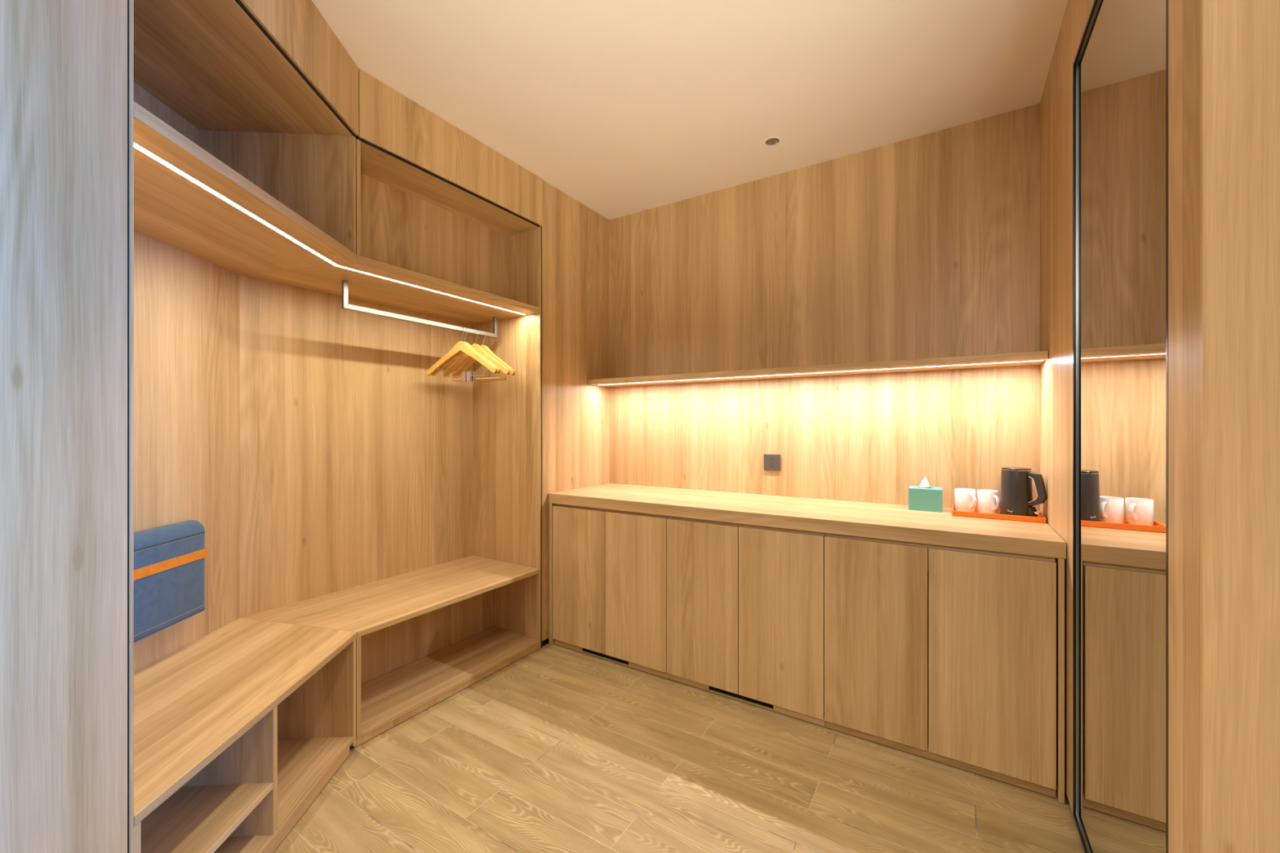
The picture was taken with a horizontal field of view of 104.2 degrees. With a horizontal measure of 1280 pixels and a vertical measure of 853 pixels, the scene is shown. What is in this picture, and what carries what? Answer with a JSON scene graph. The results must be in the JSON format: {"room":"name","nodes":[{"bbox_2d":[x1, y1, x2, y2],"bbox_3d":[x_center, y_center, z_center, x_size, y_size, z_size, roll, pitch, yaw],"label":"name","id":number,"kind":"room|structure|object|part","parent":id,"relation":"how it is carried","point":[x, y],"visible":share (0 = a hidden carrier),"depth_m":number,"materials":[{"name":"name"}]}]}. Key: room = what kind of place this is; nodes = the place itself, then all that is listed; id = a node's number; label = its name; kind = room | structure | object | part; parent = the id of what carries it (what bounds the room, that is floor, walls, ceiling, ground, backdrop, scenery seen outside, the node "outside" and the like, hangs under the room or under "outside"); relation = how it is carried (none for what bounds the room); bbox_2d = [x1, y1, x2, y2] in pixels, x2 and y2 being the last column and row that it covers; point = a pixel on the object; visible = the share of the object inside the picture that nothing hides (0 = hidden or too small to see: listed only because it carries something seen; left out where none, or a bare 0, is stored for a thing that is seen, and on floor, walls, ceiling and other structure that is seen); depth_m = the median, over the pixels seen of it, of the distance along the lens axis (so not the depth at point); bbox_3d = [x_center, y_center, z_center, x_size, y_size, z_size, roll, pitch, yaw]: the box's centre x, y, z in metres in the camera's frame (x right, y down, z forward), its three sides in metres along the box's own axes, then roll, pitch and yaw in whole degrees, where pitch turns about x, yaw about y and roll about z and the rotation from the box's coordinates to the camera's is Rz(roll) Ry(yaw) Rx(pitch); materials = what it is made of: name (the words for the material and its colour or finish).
{"room":"changing room","nodes":[
{"label":"changing room","id":0,"kind":"room"},
{"bbox_2d":[0,0,127,852],"bbox_3d":[-0.925,-0.071,-0.836,0.060,2.600,3.658,0,0,-4],"label":"wall","id":1,"kind":"structure","parent":0,"point":[64,63],"depth_m":0.87,"materials":[{"name":"grey wood"}]},
{"bbox_2d":[542,180,608,641],"bbox_3d":[-0.395,-0.089,3.046,0.050,2.564,0.638,0,0,32],"label":"wall","id":2,"kind":"structure","parent":0,"point":[575,237],"depth_m":2.98,"materials":[{"name":"brown wood"}]},
{"bbox_2d":[542,638,548,646],"bbox_3d":[-0.548,1.211,2.812,0.038,0.036,0.078,0,0,32],"label":"baseboard","id":3,"kind":"structure","parent":2,"relation":"attached to","point":[545,642],"depth_m":2.80,"materials":[{"name":"black"}]},
{"bbox_2d":[273,643,1084,852],"bbox_3d":[0.781,1.254,0.361,5.370,0.050,6.727,0,0,8],"label":"floor","id":4,"kind":"structure","parent":0,"point":[558,748],"depth_m":1.70,"materials":[{"name":"brown wood"}]},
{"bbox_2d":[133,617,357,852],"bbox_3d":[-1.335,1.008,1.527,0.555,0.442,1.083,0,0,-4],"label":"bench","id":5,"kind":"object","parent":4,"relation":"on","point":[240,728],"visible":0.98,"depth_m":1.44,"materials":[{"name":"brown wood"}]},
{"bbox_3d":[-1.207,0.991,1.001,0.368,0.363,0.016,0,0,-4],"label":"panel","id":6,"kind":"part","parent":5,"relation":"part of","materials":[{"name":"brown wood"}]},
{"bbox_2d":[141,782,272,852],"bbox_3d":[-1.222,1.030,1.212,0.367,0.018,0.407,0,0,-4],"label":"shelf","id":7,"kind":"object","parent":5,"relation":"attached to","point":[198,817],"depth_m":1.30,"materials":[{"name":"brown wood"}]},
{"bbox_3d":[-1.271,1.009,1.877,0.376,0.400,0.018,0,0,-4],"label":"panel","id":8,"kind":"part","parent":5,"relation":"part of","materials":[{"name":"brown wood"}]},
{"bbox_2d":[127,0,542,852],"bbox_3d":[-1.218,-0.071,1.978,0.906,2.600,2.187,0,0,15],"label":"wardrobe","id":9,"kind":"object","parent":4,"relation":"on","point":[313,446],"depth_m":2.09,"materials":[{"name":"brown wood"}]},
{"bbox_3d":[-1.307,0.059,0.981,0.572,2.339,0.008,0,0,-4],"label":"panel","id":10,"kind":"part","parent":9,"relation":"part of","materials":[{"name":"brown wood"}]},
{"bbox_2d":[133,520,207,642],"bbox_3d":[-1.576,0.501,1.468,0.063,0.331,0.670,0,0,-4],"label":"cushion","id":11,"kind":"object","parent":9,"relation":"attached to","point":[169,560],"visible":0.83,"depth_m":1.65,"materials":[{"name":"blue fabric"}]},
{"bbox_3d":[-1.620,0.049,1.500,0.018,2.360,1.110,0,0,-4],"label":"panel","id":12,"kind":"part","parent":9,"relation":"part of","materials":[{"name":"brown wood"}]},
{"bbox_2d":[133,101,357,274],"bbox_3d":[-1.334,-0.641,1.527,0.555,0.031,1.084,0,0,-4],"label":"shelf","id":13,"kind":"object","parent":9,"relation":"attached to","point":[173,213],"depth_m":1.50,"materials":[{"name":"brown wood"}]},
{"bbox_3d":[-1.058,-1.242,1.448,0.026,0.259,0.916,0,0,-4],"label":"fascia panel","id":14,"kind":"part","parent":9,"relation":"part of","materials":[{"name":"brown wood"}]},
{"bbox_3d":[-1.024,-0.625,1.929,0.320,0.001,1.850,0,0,15],"label":"led strip","id":15,"kind":"part","parent":9,"relation":"part of","materials":[{"name":"white plastic"}]},
{"bbox_3d":[-1.268,-0.566,2.139,0.018,0.120,0.019,0,0,32],"label":"post","id":16,"kind":"part","parent":9,"relation":"part of","materials":[{"name":"silver metal"}]},
{"bbox_3d":[-1.344,0.049,2.549,0.018,2.360,1.182,0,0,32],"label":"panel","id":17,"kind":"part","parent":9,"relation":"part of","materials":[{"name":"brown wood"}]},
{"bbox_2d":[240,255,540,324],"bbox_3d":[-1.100,-0.641,2.399,0.557,0.031,1.176,0,0,32],"label":"shelf","id":18,"kind":"object","parent":9,"relation":"attached to","point":[312,274],"depth_m":2.26,"materials":[{"name":"brown wood"}]},
{"bbox_3d":[-1.048,-0.566,2.491,0.018,0.120,0.849,0,0,32],"label":"rail","id":19,"kind":"part","parent":9,"relation":"part of","materials":[{"name":"silver metal"}]},
{"bbox_3d":[-0.817,-1.242,2.339,0.026,0.259,1.006,0,0,32],"label":"fascia panel","id":20,"kind":"part","parent":9,"relation":"part of","materials":[{"name":"brown wood"}]},
{"bbox_2d":[426,326,497,381],"bbox_3d":[-0.950,-0.385,2.646,0.422,0.291,0.019,0,0,15],"label":"hanger","id":21,"kind":"object","parent":9,"relation":"hanging from","point":[460,346],"visible":0.99,"depth_m":2.64,"materials":[{"name":"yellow wood"}]},
{"bbox_2d":[431,328,500,382],"bbox_3d":[-0.938,-0.385,2.666,0.422,0.291,0.020,0,0,16],"label":"hanger","id":22,"kind":"object","parent":9,"relation":"hanging from","point":[451,360],"visible":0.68,"depth_m":2.66,"materials":[{"name":"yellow wood"}]},
{"bbox_2d":[442,329,510,381],"bbox_3d":[-0.900,-0.392,2.726,0.422,0.277,0.019,0,0,18],"label":"hanger","id":23,"kind":"object","parent":9,"relation":"hanging from","point":[477,348],"visible":0.78,"depth_m":2.71,"materials":[{"name":"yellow wood"}]},
{"bbox_2d":[453,331,515,382],"bbox_3d":[-0.872,-0.392,2.771,0.422,0.277,0.020,0,0,23],"label":"hanger","id":24,"kind":"object","parent":9,"relation":"hanging from","point":[470,361],"visible":0.7,"depth_m":2.76,"materials":[{"name":"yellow wood"}]},
{"bbox_3d":[-0.827,-0.566,2.842,0.018,0.120,0.019,0,0,32],"label":"post","id":25,"kind":"part","parent":9,"relation":"part of","materials":[{"name":"silver metal"}]},
{"bbox_3d":[-0.792,0.059,2.905,0.572,2.339,0.008,0,0,32],"label":"panel","id":26,"kind":"part","parent":9,"relation":"part of","materials":[{"name":"brown wood"}]},
{"bbox_2d":[240,555,539,747],"bbox_3d":[-1.100,1.008,2.399,0.557,0.442,1.175,0,0,32],"label":"bench","id":27,"kind":"object","parent":4,"relation":"on","point":[425,636],"visible":0.83,"depth_m":2.42,"materials":[{"name":"brown wood"}]},
{"bbox_3d":[-1.239,1.004,2.011,0.376,0.390,0.018,0,0,32],"label":"panel","id":28,"kind":"part","parent":27,"relation":"part of","materials":[{"name":"brown wood"}]},
{"bbox_3d":[-1.130,1.019,2.532,0.009,0.420,0.981,0,0,32],"label":"panel","id":29,"kind":"part","parent":27,"relation":"part of","materials":[{"name":"brown wood"}]},
{"bbox_3d":[-0.711,0.995,2.846,0.366,0.372,0.004,0,0,32],"label":"panel","id":30,"kind":"part","parent":27,"relation":"part of","materials":[{"name":"brown wood"}]},
{"bbox_2d":[548,502,668,679],"bbox_3d":[-0.040,0.829,2.846,0.755,0.796,0.580,0,0,32],"label":"base cabinet","id":31,"kind":"object","parent":4,"relation":"on","point":[607,568],"visible":0.74,"depth_m":2.58,"materials":[{"name":"brown wood"}]},
{"bbox_3d":[-0.491,0.829,2.817,0.023,0.796,0.049,0,0,32],"label":"panel","id":32,"kind":"part","parent":31,"relation":"part of","materials":[{"name":"brown wood"}]},
{"bbox_3d":[-0.332,0.818,2.698,0.361,0.743,0.019,0,0,32],"label":"door","id":33,"kind":"part","parent":31,"relation":"part of","materials":[{"name":"brown wood"}]},
{"bbox_2d":[582,648,628,664],"bbox_3d":[-0.182,1.204,2.628,0.302,0.032,0.010,0,0,32],"label":"vent grille","id":34,"kind":"object","parent":31,"relation":"attached to","point":[620,661],"depth_m":2.62,"materials":[{"name":"black metal"}]},
{"bbox_3d":[-0.023,0.818,2.505,0.361,0.743,0.019,0,0,32],"label":"door","id":35,"kind":"part","parent":31,"relation":"part of","materials":[{"name":"brown wood"}]},
{"bbox_2d":[548,483,1066,559],"bbox_3d":[0.589,0.403,2.457,2.240,0.054,0.589,0,0,32],"label":"countertop","id":36,"kind":"structure","parent":31,"relation":"on","point":[897,522],"depth_m":2.14,"materials":[{"name":"brown wood"}]},
{"bbox_2d":[908,476,942,512],"bbox_3d":[1.292,0.301,2.251,0.130,0.148,0.104,0,0,32],"label":"tissue box","id":37,"kind":"object","parent":36,"relation":"on","point":[924,497],"visible":1,"depth_m":2.21,"materials":[{"name":"green cardboard"}]},
{"bbox_2d":[951,504,1045,523],"bbox_3d":[1.496,0.364,2.094,0.309,0.020,0.198,0,0,32],"label":"serving tray","id":38,"kind":"object","parent":36,"relation":"on","point":[1041,518],"visible":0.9,"depth_m":2.02,"materials":[{"name":"orange paint"}]},
{"bbox_2d":[954,488,977,512],"bbox_3d":[1.427,0.323,2.172,0.077,0.096,0.094,0,0,-36],"label":"mug","id":39,"kind":"object","parent":38,"relation":"on","point":[965,500],"visible":0.97,"depth_m":2.15,"materials":[{"name":"white ceramic"}]},
{"bbox_3d":[1.426,0.321,2.132,0.016,0.067,0.030,0,0,-4],"label":"handle","id":40,"kind":"part","parent":39,"relation":"part of","materials":[{"name":"white ceramic"}]},
{"bbox_2d":[977,488,999,514],"bbox_3d":[1.488,0.323,2.128,0.077,0.096,0.094,0,0,29],"label":"mug","id":41,"kind":"object","parent":38,"relation":"on","point":[988,500],"visible":0.97,"depth_m":2.10,"materials":[{"name":"white ceramic"}]},
{"bbox_3d":[1.494,0.321,2.088,0.016,0.067,0.030,0,0,-3],"label":"handle","id":42,"kind":"part","parent":41,"relation":"part of","materials":[{"name":"white ceramic"}]},
{"bbox_2d":[999,466,1047,516],"bbox_3d":[1.552,0.270,2.023,0.148,0.202,0.126,0,0,32],"label":"electric kettle","id":43,"kind":"object","parent":38,"relation":"on","point":[1016,490],"visible":0.93,"depth_m":1.99,"materials":[{"name":"black plastic"}]},
{"bbox_3d":[1.540,0.172,2.038,0.098,0.007,0.098,0,0,32],"label":"lid","id":44,"kind":"part","parent":43,"relation":"part of","materials":[{"name":"black plastic"}]},
{"bbox_2d":[1027,506,1041,516],"bbox_3d":[1.565,0.344,1.979,0.047,0.053,0.044,0,0,32],"label":"switch","id":45,"kind":"object","parent":43,"relation":"attached to","point":[1032,511],"depth_m":1.97,"materials":[{"name":"black plastic"}]},
{"bbox_3d":[1.568,0.251,1.969,0.022,0.141,0.068,0,0,-22],"label":"handle","id":46,"kind":"part","parent":43,"relation":"part of","materials":[{"name":"grey plastic"}]},
{"bbox_2d":[666,515,825,726],"bbox_3d":[0.589,0.829,2.452,0.727,0.795,0.580,0,0,32],"label":"base cabinet","id":47,"kind":"object","parent":4,"relation":"on","point":[745,603],"visible":0.76,"depth_m":2.18,"materials":[{"name":"brown wood"}]},
{"bbox_3d":[0.286,0.818,2.311,0.361,0.743,0.019,0,0,32],"label":"door","id":48,"kind":"part","parent":47,"relation":"part of","materials":[{"name":"brown wood"}]},
{"bbox_2d":[709,686,773,708],"bbox_3d":[0.451,1.204,2.232,0.302,0.032,0.010,0,0,32],"label":"vent grille","id":49,"kind":"object","parent":47,"relation":"attached to","point":[713,690],"depth_m":2.23,"materials":[{"name":"black metal"}]},
{"bbox_3d":[0.595,0.818,2.117,0.361,0.743,0.019,0,0,32],"label":"door","id":50,"kind":"part","parent":47,"relation":"part of","materials":[{"name":"brown wood"}]},
{"bbox_2d":[824,533,1064,804],"bbox_3d":[1.215,0.829,2.059,0.748,0.796,0.580,0,0,32],"label":"base cabinet","id":51,"kind":"object","parent":4,"relation":"on","point":[954,656],"visible":0.8,"depth_m":1.78,"materials":[{"name":"brown wood"}]},
{"bbox_3d":[0.903,0.818,1.924,0.361,0.743,0.019,0,0,32],"label":"door","id":52,"kind":"part","parent":51,"relation":"part of","materials":[{"name":"brown wood"}]},
{"bbox_3d":[1.212,0.818,1.730,0.361,0.743,0.019,0,0,32],"label":"door","id":53,"kind":"part","parent":51,"relation":"part of","materials":[{"name":"brown wood"}]},
{"bbox_3d":[1.385,0.829,1.640,0.016,0.796,0.049,0,0,32],"label":"panel","id":54,"kind":"part","parent":51,"relation":"part of","materials":[{"name":"brown wood"}]},
{"bbox_2d":[311,0,1067,219],"bbox_3d":[-0.244,-1.396,-0.201,6.200,0.050,6.600,0,0,32],"label":"ceiling","id":55,"kind":"structure","parent":0,"point":[623,108],"depth_m":1.94,"materials":[{"name":"paint"}]},
{"bbox_2d":[763,136,781,146],"bbox_3d":[0.636,-1.399,2.394,0.086,0.063,0.086,0,0,32],"label":"recessed light","id":56,"kind":"object","parent":55,"relation":"in","point":[771,141],"visible":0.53,"depth_m":2.42,"materials":[{"name":"paint"}]},
{"bbox_2d":[608,103,1039,511],"bbox_3d":[0.773,-0.071,2.738,2.400,2.600,0.080,0,0,32],"label":"wall","id":57,"kind":"structure","parent":0,"point":[927,246],"depth_m":2.54,"materials":[{"name":"brown wood"}]},
{"bbox_2d":[764,453,780,471],"bbox_3d":[0.721,0.196,2.716,0.091,0.088,0.012,0,0,32],"label":"power socket","id":58,"kind":"object","parent":57,"relation":"attached to","point":[771,462],"visible":1,"depth_m":2.71,"materials":[{"name":"black plastic"}]},
{"bbox_2d":[587,351,1048,386],"bbox_3d":[0.684,-0.276,2.609,2.240,0.031,0.231,0,0,32],"label":"wall shelf","id":59,"kind":"object","parent":57,"relation":"attached to","point":[1038,355],"depth_m":2.35,"materials":[{"name":"brown wood"}]},
{"bbox_3d":[0.665,-0.261,2.548,2.184,0.001,0.015,0,0,32],"label":"led strip","id":60,"kind":"part","parent":59,"relation":"part of","materials":[{"name":"white plastic"}]},
{"bbox_2d":[1040,0,1279,852],"bbox_3d":[2.021,-0.087,0.761,1.985,2.568,1.944,0,0,32],"label":"wall","id":61,"kind":"structure","parent":0,"point":[1224,55],"depth_m":0.73,"materials":[{"name":"brown wood"}]},
{"bbox_2d":[1072,0,1168,852],"bbox_3d":[1.130,0.041,1.190,0.021,2.312,0.798,0,0,32],"label":"wall mirror","id":62,"kind":"object","parent":61,"relation":"attached to","point":[1120,65],"visible":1,"depth_m":1.12,"materials":[{"name":"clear mirror"}]},
{"bbox_3d":[1.333,0.041,1.528,0.006,2.312,0.010,0,0,32],"label":"frame","id":63,"kind":"part","parent":62,"relation":"part of","materials":[{"name":"black metal"}]},
{"bbox_3d":[1.124,1.192,1.194,0.006,0.010,0.778,0,0,32],"label":"frame","id":64,"kind":"part","parent":62,"relation":"part of","materials":[{"name":"black metal"}]},
{"bbox_3d":[1.124,-1.111,1.194,0.006,0.010,0.778,0,0,32],"label":"frame","id":65,"kind":"part","parent":62,"relation":"part of","materials":[{"name":"black metal"}]},
{"bbox_3d":[0.914,0.041,0.860,0.006,2.312,0.010,0,0,32],"label":"frame","id":66,"kind":"part","parent":62,"relation":"part of","materials":[{"name":"black metal"}]}
]}

